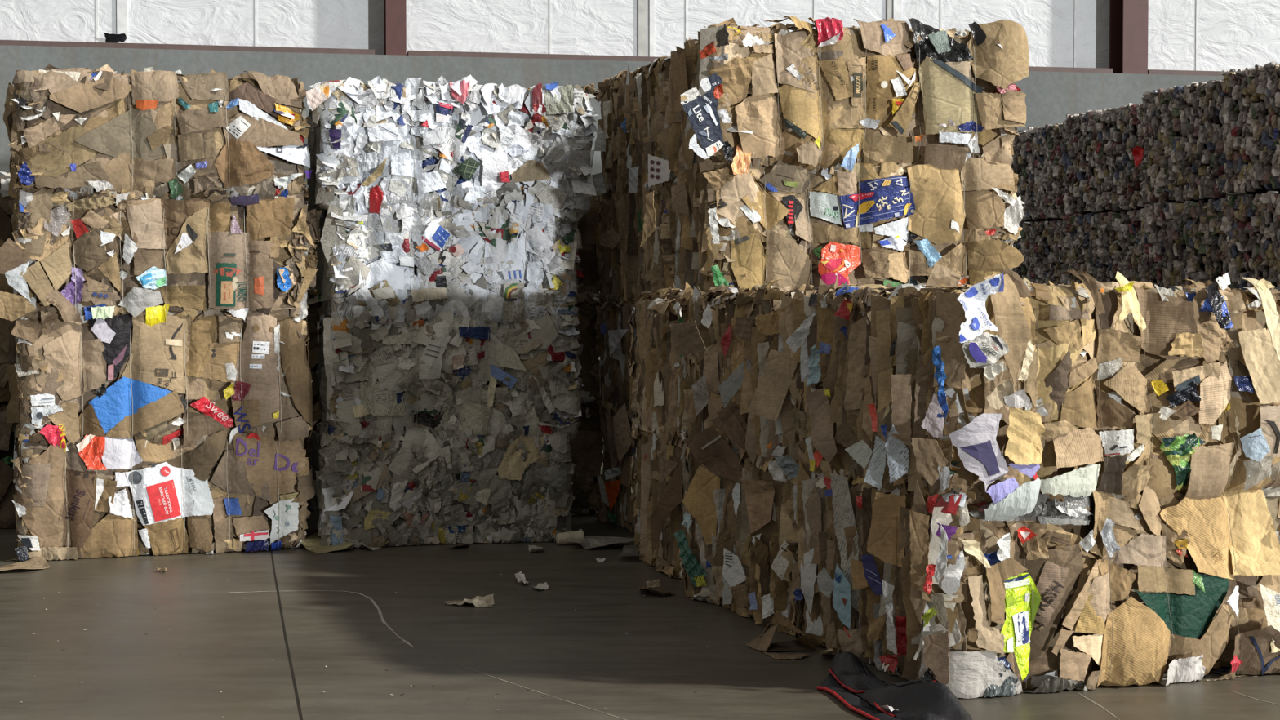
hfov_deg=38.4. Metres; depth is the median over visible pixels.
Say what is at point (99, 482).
paper scrap
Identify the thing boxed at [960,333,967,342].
print
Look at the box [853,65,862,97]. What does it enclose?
print
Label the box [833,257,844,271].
print
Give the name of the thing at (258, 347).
print
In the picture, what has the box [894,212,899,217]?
print
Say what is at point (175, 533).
print
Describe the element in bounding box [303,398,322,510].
bale
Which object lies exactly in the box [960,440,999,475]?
print
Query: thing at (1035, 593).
print
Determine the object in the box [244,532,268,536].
print
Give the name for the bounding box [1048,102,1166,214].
bale
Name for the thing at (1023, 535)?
print
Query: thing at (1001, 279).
print
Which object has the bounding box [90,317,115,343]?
paper scrap
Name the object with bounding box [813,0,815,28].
trim
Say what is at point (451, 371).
bale
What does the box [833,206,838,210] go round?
print
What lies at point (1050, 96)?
wall
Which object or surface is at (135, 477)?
print
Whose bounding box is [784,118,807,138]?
print
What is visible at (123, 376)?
bale
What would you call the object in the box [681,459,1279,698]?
bale
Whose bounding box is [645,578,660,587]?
paper scrap
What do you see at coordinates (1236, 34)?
wall
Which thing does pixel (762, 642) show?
scrap
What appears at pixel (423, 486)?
bale
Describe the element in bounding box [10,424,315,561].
bale
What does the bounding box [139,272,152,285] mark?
print
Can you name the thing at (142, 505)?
print
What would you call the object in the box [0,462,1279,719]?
floor
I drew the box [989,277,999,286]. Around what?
print
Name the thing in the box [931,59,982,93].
print
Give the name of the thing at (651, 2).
trim
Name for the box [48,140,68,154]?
print
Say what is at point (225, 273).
print
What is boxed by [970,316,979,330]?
print
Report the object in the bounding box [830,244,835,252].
print
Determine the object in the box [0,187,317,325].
bale
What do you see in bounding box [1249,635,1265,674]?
print
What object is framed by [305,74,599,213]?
bale
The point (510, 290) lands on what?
print
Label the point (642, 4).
trim
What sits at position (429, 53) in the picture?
trim
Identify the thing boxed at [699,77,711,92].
print
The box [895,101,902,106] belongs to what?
print
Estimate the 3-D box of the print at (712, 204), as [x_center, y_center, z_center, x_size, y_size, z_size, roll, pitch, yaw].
[0.459,-0.921,10.946,0.116,0.074,0.063,0,2,-9]
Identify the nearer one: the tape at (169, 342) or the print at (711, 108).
the print at (711, 108)
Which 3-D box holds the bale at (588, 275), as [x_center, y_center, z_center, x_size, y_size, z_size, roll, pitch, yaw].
[-0.945,-0.922,14.271,1.262,0.949,1.347,0,2,-15]
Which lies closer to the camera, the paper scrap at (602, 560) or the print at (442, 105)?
the paper scrap at (602, 560)
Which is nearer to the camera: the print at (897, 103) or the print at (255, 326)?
the print at (897, 103)
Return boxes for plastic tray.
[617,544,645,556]
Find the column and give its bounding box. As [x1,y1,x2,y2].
[383,0,406,55]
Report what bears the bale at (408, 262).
on the bale at (451, 371)
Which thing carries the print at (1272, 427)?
attached to the bale at (1006, 389)
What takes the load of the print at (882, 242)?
on the bale at (742, 224)
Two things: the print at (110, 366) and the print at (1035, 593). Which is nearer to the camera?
the print at (1035, 593)
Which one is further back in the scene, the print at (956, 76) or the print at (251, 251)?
the print at (251, 251)
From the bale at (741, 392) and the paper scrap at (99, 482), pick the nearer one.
the bale at (741, 392)
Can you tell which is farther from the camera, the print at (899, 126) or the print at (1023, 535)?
the print at (899, 126)
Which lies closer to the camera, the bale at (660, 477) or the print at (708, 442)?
the print at (708, 442)
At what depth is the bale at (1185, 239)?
12.75 m
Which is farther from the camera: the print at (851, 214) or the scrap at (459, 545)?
the scrap at (459, 545)
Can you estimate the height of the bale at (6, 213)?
0.971 m
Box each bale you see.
[0,171,14,293]
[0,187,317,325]
[0,317,11,411]
[0,405,18,528]
[3,64,313,205]
[6,310,312,452]
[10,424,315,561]
[302,182,321,296]
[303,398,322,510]
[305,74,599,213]
[306,293,323,401]
[308,417,575,548]
[314,199,583,326]
[316,310,583,444]
[574,288,599,407]
[575,193,602,293]
[576,56,677,248]
[594,290,643,462]
[595,181,675,307]
[595,410,635,533]
[627,191,795,443]
[628,424,688,581]
[646,281,1063,483]
[664,16,1029,175]
[668,143,1025,297]
[669,262,1279,520]
[674,444,804,635]
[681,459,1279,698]
[1011,121,1086,222]
[1012,219,1066,285]
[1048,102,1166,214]
[1060,208,1148,284]
[1132,78,1256,203]
[1137,197,1233,288]
[1218,62,1279,194]
[1219,191,1279,290]
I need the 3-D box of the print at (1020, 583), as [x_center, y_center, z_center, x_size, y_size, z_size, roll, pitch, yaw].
[1.534,0.910,7.482,0.116,0.040,0.007,-1,2,-20]
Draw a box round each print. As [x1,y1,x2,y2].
[21,537,32,547]
[36,412,43,418]
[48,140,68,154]
[48,297,62,310]
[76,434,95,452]
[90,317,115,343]
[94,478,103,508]
[107,364,113,380]
[111,344,127,365]
[128,471,142,484]
[135,99,158,110]
[136,499,148,524]
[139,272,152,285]
[146,480,181,521]
[155,276,165,287]
[155,368,168,376]
[160,466,170,476]
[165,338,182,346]
[169,345,177,359]
[169,528,180,551]
[172,323,182,339]
[213,266,241,276]
[215,262,236,306]
[220,280,233,303]
[223,253,235,256]
[225,115,250,138]
[231,276,237,290]
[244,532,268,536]
[249,250,260,253]
[249,364,262,368]
[251,354,265,358]
[251,531,254,541]
[252,341,270,354]
[253,275,264,295]
[253,324,259,331]
[269,326,274,332]
[276,146,282,152]
[378,125,399,136]
[422,235,439,250]
[431,225,449,248]
[435,112,449,122]
[439,102,453,110]
[448,245,456,253]
[503,283,517,298]
[504,298,516,300]
[506,285,517,297]
[508,288,517,297]
[680,94,687,100]
[693,574,706,586]
[698,129,710,136]
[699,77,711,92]
[701,435,720,449]
[703,105,709,112]
[705,140,723,156]
[706,103,717,125]
[706,199,727,209]
[734,235,750,244]
[783,180,799,187]
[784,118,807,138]
[787,200,793,223]
[821,271,848,285]
[823,257,843,271]
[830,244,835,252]
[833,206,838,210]
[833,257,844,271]
[834,569,840,582]
[844,206,915,222]
[844,259,850,267]
[845,302,853,311]
[848,191,874,201]
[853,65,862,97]
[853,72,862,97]
[855,214,859,226]
[857,200,875,215]
[866,177,906,183]
[879,240,890,245]
[880,80,888,88]
[881,179,891,186]
[890,120,904,134]
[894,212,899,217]
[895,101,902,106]
[895,526,897,565]
[903,203,911,215]
[910,84,919,100]
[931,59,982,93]
[956,277,967,285]
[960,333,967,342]
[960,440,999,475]
[964,287,977,297]
[968,342,987,363]
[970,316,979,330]
[977,306,991,325]
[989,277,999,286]
[990,335,1003,350]
[998,273,1004,292]
[1003,573,1028,582]
[1004,577,1029,588]
[1005,595,1014,607]
[1007,636,1013,652]
[1012,610,1030,646]
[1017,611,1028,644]
[1019,531,1030,539]
[1025,593,1029,601]
[1031,589,1040,629]
[1175,374,1200,391]
[1179,404,1195,416]
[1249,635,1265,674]
[1262,655,1279,675]
[1264,419,1279,453]
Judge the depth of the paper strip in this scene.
9.75 m
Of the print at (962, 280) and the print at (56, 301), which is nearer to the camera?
the print at (962, 280)
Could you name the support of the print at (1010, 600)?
attached to the bale at (1070, 593)
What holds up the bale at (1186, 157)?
on the bale at (1185, 239)
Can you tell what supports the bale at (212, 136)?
on the bale at (84, 258)
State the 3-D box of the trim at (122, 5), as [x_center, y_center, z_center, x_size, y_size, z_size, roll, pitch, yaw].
[-5.131,-4.755,18.178,0.100,3.420,0.027,0,2,-11]
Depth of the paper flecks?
8.87 m
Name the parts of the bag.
panel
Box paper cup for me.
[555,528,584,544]
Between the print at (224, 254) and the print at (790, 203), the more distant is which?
the print at (224, 254)
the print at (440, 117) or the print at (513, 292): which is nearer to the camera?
the print at (440, 117)
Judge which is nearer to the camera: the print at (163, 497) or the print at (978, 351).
the print at (978, 351)
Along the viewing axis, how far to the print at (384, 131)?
11.94 m
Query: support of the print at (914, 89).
attached to the bale at (830, 93)
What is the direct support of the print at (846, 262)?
attached to the bale at (742, 224)
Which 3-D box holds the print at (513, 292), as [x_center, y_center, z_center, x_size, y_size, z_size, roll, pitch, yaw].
[-0.841,-0.443,12.167,0.067,0.069,0.008,-1,2,-36]
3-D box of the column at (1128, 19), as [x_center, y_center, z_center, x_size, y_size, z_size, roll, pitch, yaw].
[5.334,-4.812,20.031,0.289,3.420,0.340,0,2,-11]
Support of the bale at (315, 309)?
on the bale at (317, 414)
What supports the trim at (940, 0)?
attached to the wall at (1236, 34)
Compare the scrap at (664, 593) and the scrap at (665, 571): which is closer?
the scrap at (664, 593)
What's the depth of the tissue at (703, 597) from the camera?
9.82 m
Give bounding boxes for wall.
[0,0,1279,71]
[0,44,1223,468]
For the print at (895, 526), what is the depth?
7.71 m
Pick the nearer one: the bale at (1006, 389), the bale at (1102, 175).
the bale at (1006, 389)
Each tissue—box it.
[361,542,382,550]
[514,570,528,584]
[689,594,710,599]
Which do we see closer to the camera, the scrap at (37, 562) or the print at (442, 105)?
the scrap at (37, 562)
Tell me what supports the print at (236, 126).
on the bale at (212, 136)
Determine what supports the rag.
on the trim at (11, 42)
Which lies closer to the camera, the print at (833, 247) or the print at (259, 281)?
the print at (833, 247)
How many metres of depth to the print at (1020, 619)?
7.48 m
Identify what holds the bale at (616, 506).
on the floor
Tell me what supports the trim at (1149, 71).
attached to the wall at (1050, 96)
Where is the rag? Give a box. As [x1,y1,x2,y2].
[103,32,126,42]
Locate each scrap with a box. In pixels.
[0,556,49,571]
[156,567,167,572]
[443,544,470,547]
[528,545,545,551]
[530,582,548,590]
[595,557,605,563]
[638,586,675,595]
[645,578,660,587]
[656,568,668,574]
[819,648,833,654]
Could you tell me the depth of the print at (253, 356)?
11.79 m
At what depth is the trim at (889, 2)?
19.70 m
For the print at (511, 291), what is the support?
on the bale at (408, 262)
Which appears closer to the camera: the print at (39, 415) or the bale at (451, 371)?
the print at (39, 415)
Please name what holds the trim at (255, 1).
attached to the wall at (1236, 34)
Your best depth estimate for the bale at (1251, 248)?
11.74 m
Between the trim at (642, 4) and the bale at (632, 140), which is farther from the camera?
the trim at (642, 4)
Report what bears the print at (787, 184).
on the bale at (742, 224)
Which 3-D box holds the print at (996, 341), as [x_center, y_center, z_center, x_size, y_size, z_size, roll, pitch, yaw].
[1.427,-0.067,7.360,0.049,0.061,0.025,-1,2,-20]
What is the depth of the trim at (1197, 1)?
20.40 m
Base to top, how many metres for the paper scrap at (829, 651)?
0.049 m
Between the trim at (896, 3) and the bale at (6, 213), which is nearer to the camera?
the bale at (6, 213)
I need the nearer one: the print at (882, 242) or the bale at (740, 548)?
the bale at (740, 548)
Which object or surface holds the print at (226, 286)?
attached to the bale at (84, 258)
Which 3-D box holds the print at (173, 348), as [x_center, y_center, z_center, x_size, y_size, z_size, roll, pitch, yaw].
[-2.958,-0.046,11.644,0.046,0.089,0.012,-1,2,-28]
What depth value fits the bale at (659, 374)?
11.03 m
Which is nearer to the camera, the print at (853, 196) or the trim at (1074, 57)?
the print at (853, 196)
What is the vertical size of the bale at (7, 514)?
0.891 m
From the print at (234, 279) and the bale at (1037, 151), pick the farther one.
the bale at (1037, 151)
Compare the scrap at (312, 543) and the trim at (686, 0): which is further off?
the trim at (686, 0)
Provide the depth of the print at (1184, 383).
7.73 m
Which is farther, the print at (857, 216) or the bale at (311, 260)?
the bale at (311, 260)
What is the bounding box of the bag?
[816,648,972,719]
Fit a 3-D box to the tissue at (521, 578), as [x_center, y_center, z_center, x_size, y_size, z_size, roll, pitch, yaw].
[-0.677,1.252,10.518,0.072,0.045,0.302,-1,2,-17]
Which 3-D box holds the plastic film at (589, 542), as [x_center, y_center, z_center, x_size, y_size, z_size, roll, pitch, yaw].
[-0.239,1.203,12.066,0.396,0.046,0.379,1,2,23]
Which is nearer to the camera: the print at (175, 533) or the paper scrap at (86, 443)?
the paper scrap at (86, 443)
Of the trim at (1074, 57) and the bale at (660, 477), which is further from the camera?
the trim at (1074, 57)
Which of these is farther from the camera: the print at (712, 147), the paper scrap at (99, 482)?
the paper scrap at (99, 482)
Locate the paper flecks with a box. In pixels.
[14,551,778,708]
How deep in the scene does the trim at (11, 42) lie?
18.04 m
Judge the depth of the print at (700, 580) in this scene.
9.84 m
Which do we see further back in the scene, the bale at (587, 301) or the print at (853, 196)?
the bale at (587, 301)
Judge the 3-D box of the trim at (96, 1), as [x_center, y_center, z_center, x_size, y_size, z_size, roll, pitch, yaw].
[-5.370,-4.753,18.141,0.020,3.420,0.010,0,2,-11]
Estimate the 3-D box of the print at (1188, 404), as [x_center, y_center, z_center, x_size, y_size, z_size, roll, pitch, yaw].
[2.302,0.212,7.729,0.084,0.053,0.004,-1,2,-20]
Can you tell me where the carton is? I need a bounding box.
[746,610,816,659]
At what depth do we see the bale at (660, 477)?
10.95 m
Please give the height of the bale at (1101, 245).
0.779 m
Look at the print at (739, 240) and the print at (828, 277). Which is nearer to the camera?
the print at (739, 240)
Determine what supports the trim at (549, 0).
attached to the wall at (1236, 34)
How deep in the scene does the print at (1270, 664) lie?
7.88 m
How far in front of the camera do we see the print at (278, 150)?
11.75 m
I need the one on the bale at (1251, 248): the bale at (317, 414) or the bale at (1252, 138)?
the bale at (1252, 138)
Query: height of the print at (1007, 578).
0.034 m
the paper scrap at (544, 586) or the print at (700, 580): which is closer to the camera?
the print at (700, 580)
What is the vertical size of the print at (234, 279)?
0.088 m
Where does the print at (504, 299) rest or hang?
attached to the bale at (408, 262)
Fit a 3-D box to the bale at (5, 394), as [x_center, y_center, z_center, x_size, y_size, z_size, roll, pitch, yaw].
[-5.389,-0.059,13.239,1.899,0.954,1.373,-1,2,-19]
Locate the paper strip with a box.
[444,594,494,607]
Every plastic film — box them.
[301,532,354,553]
[567,535,634,549]
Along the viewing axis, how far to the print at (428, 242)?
12.01 m
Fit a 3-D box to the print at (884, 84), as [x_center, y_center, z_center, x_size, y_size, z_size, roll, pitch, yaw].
[1.461,-1.647,10.990,0.044,0.042,0.006,0,2,-9]
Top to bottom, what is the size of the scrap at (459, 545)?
0.028 m
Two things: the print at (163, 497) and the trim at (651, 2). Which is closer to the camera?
the print at (163, 497)
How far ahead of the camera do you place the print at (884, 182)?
11.03 m
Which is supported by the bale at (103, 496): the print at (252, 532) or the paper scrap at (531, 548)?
the print at (252, 532)
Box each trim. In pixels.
[0,40,374,54]
[95,0,97,42]
[116,0,128,43]
[254,0,257,46]
[406,50,1112,73]
[549,0,551,53]
[637,0,646,56]
[648,0,654,56]
[685,0,687,39]
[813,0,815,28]
[886,0,892,20]
[893,0,902,21]
[940,0,942,28]
[1073,0,1075,67]
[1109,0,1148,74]
[1147,69,1222,75]
[1195,0,1198,71]
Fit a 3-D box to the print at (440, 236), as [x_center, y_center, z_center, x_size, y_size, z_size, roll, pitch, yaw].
[-1.303,-0.806,12.043,0.126,0.151,0.052,0,2,-13]
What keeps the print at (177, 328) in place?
on the bale at (123, 376)
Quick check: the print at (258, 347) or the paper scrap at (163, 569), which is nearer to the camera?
the paper scrap at (163, 569)
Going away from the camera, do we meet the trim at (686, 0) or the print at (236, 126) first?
the print at (236, 126)
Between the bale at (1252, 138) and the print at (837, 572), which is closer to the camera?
the print at (837, 572)
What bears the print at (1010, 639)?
on the bale at (1070, 593)
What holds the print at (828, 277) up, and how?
attached to the bale at (742, 224)
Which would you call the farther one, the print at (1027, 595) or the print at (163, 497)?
the print at (163, 497)
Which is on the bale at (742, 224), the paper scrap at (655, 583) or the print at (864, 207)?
the print at (864, 207)
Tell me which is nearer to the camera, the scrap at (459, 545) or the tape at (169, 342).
the tape at (169, 342)
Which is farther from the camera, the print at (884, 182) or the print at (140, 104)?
the print at (140, 104)
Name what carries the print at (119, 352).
on the bale at (123, 376)
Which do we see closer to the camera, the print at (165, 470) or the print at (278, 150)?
the print at (165, 470)
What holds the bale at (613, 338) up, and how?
on the bale at (616, 506)
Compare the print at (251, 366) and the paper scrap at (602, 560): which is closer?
the paper scrap at (602, 560)
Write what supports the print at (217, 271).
attached to the bale at (84, 258)
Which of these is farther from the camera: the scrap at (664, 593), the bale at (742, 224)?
the bale at (742, 224)
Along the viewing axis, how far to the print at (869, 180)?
11.04 m
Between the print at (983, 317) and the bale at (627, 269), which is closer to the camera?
the print at (983, 317)
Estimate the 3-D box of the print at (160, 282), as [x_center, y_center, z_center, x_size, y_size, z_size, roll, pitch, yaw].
[-3.022,-0.492,11.579,0.084,0.073,0.019,-2,2,-42]
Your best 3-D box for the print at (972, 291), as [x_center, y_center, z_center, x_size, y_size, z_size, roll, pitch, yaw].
[1.326,-0.270,7.359,0.060,0.040,0.005,-1,2,-21]
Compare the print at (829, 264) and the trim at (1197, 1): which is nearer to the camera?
the print at (829, 264)
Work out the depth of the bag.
7.21 m
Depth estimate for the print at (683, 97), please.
10.75 m
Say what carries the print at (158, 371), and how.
attached to the bale at (123, 376)
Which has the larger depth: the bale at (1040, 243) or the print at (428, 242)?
the bale at (1040, 243)
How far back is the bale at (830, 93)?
11.04 m
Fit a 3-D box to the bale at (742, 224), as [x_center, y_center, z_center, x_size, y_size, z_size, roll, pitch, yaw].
[1.189,-0.810,11.984,2.114,1.058,2.044,0,2,-9]
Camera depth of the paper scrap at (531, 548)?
11.83 m

